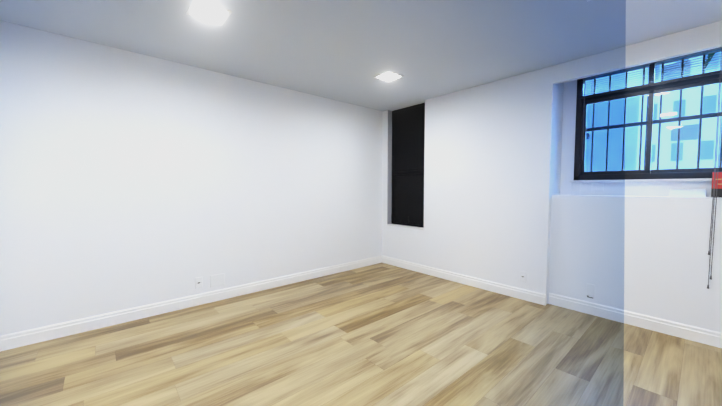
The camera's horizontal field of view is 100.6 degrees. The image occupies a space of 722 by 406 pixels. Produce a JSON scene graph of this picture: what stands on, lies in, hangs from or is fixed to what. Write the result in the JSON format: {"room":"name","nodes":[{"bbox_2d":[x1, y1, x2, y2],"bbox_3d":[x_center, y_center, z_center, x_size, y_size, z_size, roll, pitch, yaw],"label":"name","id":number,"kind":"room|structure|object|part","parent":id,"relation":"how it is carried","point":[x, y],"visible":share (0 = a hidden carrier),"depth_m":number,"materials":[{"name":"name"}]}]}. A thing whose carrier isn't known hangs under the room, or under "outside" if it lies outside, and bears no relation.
{"room":"empty room","nodes":[
{"label":"empty room","id":0,"kind":"room"},
{"bbox_2d":[0,21,382,335],"bbox_3d":[-1.615,-0.182,3.607,6.250,2.600,0.250,-3,4,-41],"label":"wall","id":1,"kind":"structure","parent":0,"point":[128,179],"depth_m":3.04,"materials":[{"name":"white paint"}]},
{"bbox_2d":[0,256,381,350],"bbox_3d":[-1.665,1.067,3.450,5.384,0.122,0.016,-3,4,-41],"label":"baseboard","id":2,"kind":"structure","parent":1,"relation":"attached to","point":[31,336],"depth_m":3.07,"materials":[{"name":"white wood"}]},
{"bbox_2d":[195,277,202,288],"bbox_3d":[-1.799,0.884,3.325,0.075,0.120,0.012,-3,4,-41],"label":"outlet","id":3,"kind":"object","parent":1,"relation":"attached to","point":[198,282],"depth_m":3.32,"materials":[{"name":"white plastic"}]},
{"bbox_2d":[0,263,721,405],"bbox_3d":[0.115,1.277,1.704,6.250,0.120,5.500,-3,4,-41],"label":"floor","id":4,"kind":"structure","parent":0,"point":[381,334],"depth_m":2.31,"materials":[{"name":"brown wood"}]},
{"bbox_2d":[0,0,721,110],"bbox_3d":[0.115,-1.454,1.565,6.250,0.150,5.500,-3,4,-41],"label":"ceiling","id":5,"kind":"structure","parent":0,"point":[346,51],"depth_m":2.54,"materials":[{"name":"white paint"}]},
{"bbox_2d":[186,0,231,25],"bbox_3d":[-1.122,-1.406,2.213,0.250,0.012,0.250,-3,4,-41],"label":"ceiling light panel","id":6,"kind":"object","parent":5,"relation":"attached to","point":[208,12],"depth_m":2.21,"materials":[{"name":"white plastic"}]},
{"bbox_2d":[191,1,226,22],"bbox_3d":[-1.122,-1.406,2.213,0.200,0.004,0.200,-3,4,-41],"label":"diffuser","id":7,"kind":"object","parent":6,"relation":"attached to","point":[199,9],"depth_m":2.21,"materials":[{"name":"white plastic"}]},
{"bbox_2d":[374,71,403,81],"bbox_3d":[0.324,-1.471,3.490,0.250,0.012,0.250,-3,4,-41],"label":"ceiling light panel","id":8,"kind":"object","parent":5,"relation":"attached to","point":[388,76],"depth_m":3.48,"materials":[{"name":"white plastic"}]},
{"bbox_2d":[378,72,399,80],"bbox_3d":[0.324,-1.472,3.490,0.200,0.004,0.200,-3,4,-41],"label":"diffuser","id":9,"kind":"object","parent":8,"relation":"attached to","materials":[{"name":"white plastic"}]},
{"bbox_2d":[382,110,387,255],"bbox_3d":[0.633,-0.270,5.325,0.600,2.600,0.123,-3,4,-41],"label":"wall","id":10,"kind":"structure","parent":0,"point":[384,174],"depth_m":5.13,"materials":[{"name":"white paint"}]},
{"bbox_2d":[387,66,563,304],"bbox_3d":[1.473,-0.221,4.368,0.600,2.600,2.427,-3,4,-41],"label":"wall","id":11,"kind":"structure","parent":0,"point":[492,164],"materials":[{"name":"white paint"}]},
{"bbox_2d":[382,255,545,304],"bbox_3d":[1.202,1.025,4.274,0.016,0.122,2.552,-3,4,-41],"label":"baseboard","id":12,"kind":"structure","parent":11,"relation":"attached to","point":[523,294],"depth_m":3.95,"materials":[{"name":"white wood"}]},
{"bbox_2d":[519,271,526,281],"bbox_3d":[1.885,0.856,3.487,0.012,0.118,0.075,-3,4,-41],"label":"outlet","id":13,"kind":"object","parent":11,"relation":"attached to","point":[523,276],"depth_m":3.48,"materials":[{"name":"white plastic"}]},
{"bbox_2d":[560,80,576,194],"bbox_3d":[2.459,-0.787,3.501,0.220,1.380,0.130,-3,4,-41],"label":"wall","id":14,"kind":"structure","parent":0,"point":[568,130],"depth_m":3.43,"materials":[{"name":"white paint"}]},
{"bbox_2d":[549,195,721,332],"bbox_3d":[3.114,0.560,2.600,0.510,1.220,2.450,-3,4,-41],"label":"wall","id":15,"kind":"structure","parent":0,"point":[647,255],"depth_m":2.78,"materials":[{"name":"white paint"}]},
{"bbox_2d":[586,283,594,297],"bbox_3d":[2.362,0.906,3.084,0.008,0.144,0.072,-3,4,-41],"label":"outlet","id":16,"kind":"object","parent":15,"relation":"attached to","point":[590,289],"depth_m":3.08,"materials":[{"name":"white plastic"}]},
{"bbox_2d":[548,293,721,347],"bbox_3d":[2.917,1.118,2.454,0.016,0.122,2.446,-3,4,-41],"label":"baseboard","id":17,"kind":"structure","parent":15,"relation":"attached to","point":[696,334],"depth_m":2.79,"materials":[{"name":"white wood"}]},
{"bbox_2d":[669,189,705,196],"bbox_3d":[2.913,-0.091,2.677,0.134,0.073,0.220,-3,4,-41],"label":"booklet","id":18,"kind":"object","parent":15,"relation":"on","point":[687,192],"visible":0.86,"depth_m":2.67,"materials":[{"name":"white paper"}]},
{"bbox_2d":[711,172,721,196],"bbox_3d":[3.075,-0.154,2.523,0.043,0.215,0.160,-3,4,-41],"label":"box","id":19,"kind":"object","parent":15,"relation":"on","point":[718,188],"visible":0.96,"depth_m":2.54,"materials":[{"name":"red"}]},
{"bbox_2d":[553,21,721,84],"bbox_3d":[2.877,-1.324,2.296,0.060,0.185,2.450,-3,4,-41],"label":"lintel","id":20,"kind":"object","parent":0,"point":[695,40],"depth_m":2.67,"materials":[{"name":"white paint"}]},
{"bbox_2d":[573,179,711,196],"bbox_3d":[2.897,-0.155,3.032,0.220,0.165,1.200,-3,4,-41],"label":"wall","id":21,"kind":"structure","parent":0,"point":[656,188],"depth_m":2.96,"materials":[{"name":"white paint"}]},
{"bbox_2d":[569,178,711,181],"bbox_3d":[2.795,-0.221,2.940,0.050,0.021,1.260,-3,4,-41],"label":"window sill","id":22,"kind":"structure","parent":21,"relation":"attached to","point":[648,180],"depth_m":2.94,"materials":[{"name":"stone"}]},
{"bbox_2d":[574,47,721,179],"bbox_3d":[2.812,-0.820,2.924,0.175,1.175,1.200,-3,4,-41],"label":"window","id":23,"kind":"structure","parent":21,"relation":"in","point":[646,172],"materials":[{"name":"black metal"}]},
{"bbox_2d":[586,96,645,171],"bbox_3d":[2.720,-0.721,3.221,0.017,0.749,0.488,-3,4,-41],"label":"window grille","id":24,"kind":"object","parent":23,"relation":"attached to","point":[642,122],"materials":[{"name":"black metal"}]},
{"bbox_3d":[2.761,-1.258,2.850,0.030,0.284,1.120,-3,4,-41],"label":"window blind rails","id":25,"kind":"part","parent":23,"relation":"part of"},
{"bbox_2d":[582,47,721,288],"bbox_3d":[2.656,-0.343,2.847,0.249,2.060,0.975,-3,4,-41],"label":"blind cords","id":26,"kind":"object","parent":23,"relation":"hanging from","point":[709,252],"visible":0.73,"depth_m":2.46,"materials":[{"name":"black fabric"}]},
{"bbox_2d":[653,86,721,169],"bbox_3d":[3.061,-0.697,2.832,0.017,0.743,0.434,-3,4,-41],"label":"window grille","id":27,"kind":"object","parent":23,"relation":"attached to","point":[709,115],"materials":[{"name":"black metal"}]},
{"bbox_2d":[719,123,721,167],"bbox_3d":[3.211,-0.511,2.670,0.017,0.389,0.015,-3,4,-41],"label":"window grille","id":28,"kind":"object","parent":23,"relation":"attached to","point":[720,159],"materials":[{"name":"black metal"}]},
{"bbox_3d":[0.981,-0.585,5.026,0.450,1.940,0.760,-3,4,-41],"label":"wall","id":29,"kind":"structure","parent":0,"visible":0},
{"bbox_2d":[387,103,424,229],"bbox_3d":[0.753,-0.575,4.828,0.154,1.940,0.760,-3,4,-41],"label":"window shutter","id":30,"kind":"object","parent":29,"relation":"attached to","point":[405,183],"depth_m":4.89,"materials":[{"name":"black metal"}]},
{"bbox_3d":[0.753,0.384,4.877,0.154,0.020,0.760,-3,4,-41],"label":"sill","id":31,"kind":"part","parent":30,"relation":"part of","materials":[{"name":"stone"}]},
{"label":"outside","id":32,"kind":"structure","parent":0,"visible":0},
{"bbox_2d":[585,96,639,171],"bbox_3d":[8.629,3.119,16.419,5.000,14.700,10.250,-3,4,-41],"label":"building","id":33,"kind":"structure","parent":32,"point":[630,113],"depth_m":11.27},
{"bbox_2d":[585,69,640,95],"bbox_3d":[21.133,-8.609,17.633,0.200,42.000,36.000,-3,4,-41],"label":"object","id":34,"kind":"structure","parent":32,"point":[615,81],"depth_m":21.05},
{"bbox_2d":[636,52,721,169],"bbox_3d":[12.882,2.692,8.114,5.500,16.400,7.700,-3,4,-41],"label":"building","id":35,"kind":"structure","parent":32,"point":[666,144],"depth_m":8.22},
{"bbox_2d":[663,61,698,141],"bbox_3d":[9.040,-2.742,7.861,0.250,2.080,1.700,-3,4,-41],"label":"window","id":36,"kind":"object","parent":35,"relation":"attached to","point":[689,135],"depth_m":8.09,"materials":[{"name":"blue glass"}]},
{"bbox_3d":[8.866,2.581,6.849,0.180,12.750,0.180,-3,4,-41],"label":"trunk","id":37,"kind":"object","parent":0,"visible":0},
{"bbox_2d":[688,53,714,68],"bbox_3d":[8.857,-3.817,6.548,2.464,0.925,2.448,-3,4,-41],"label":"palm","id":38,"kind":"object","parent":37,"relation":"attached to","point":[708,59],"depth_m":7.67,"materials":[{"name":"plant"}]}
]}

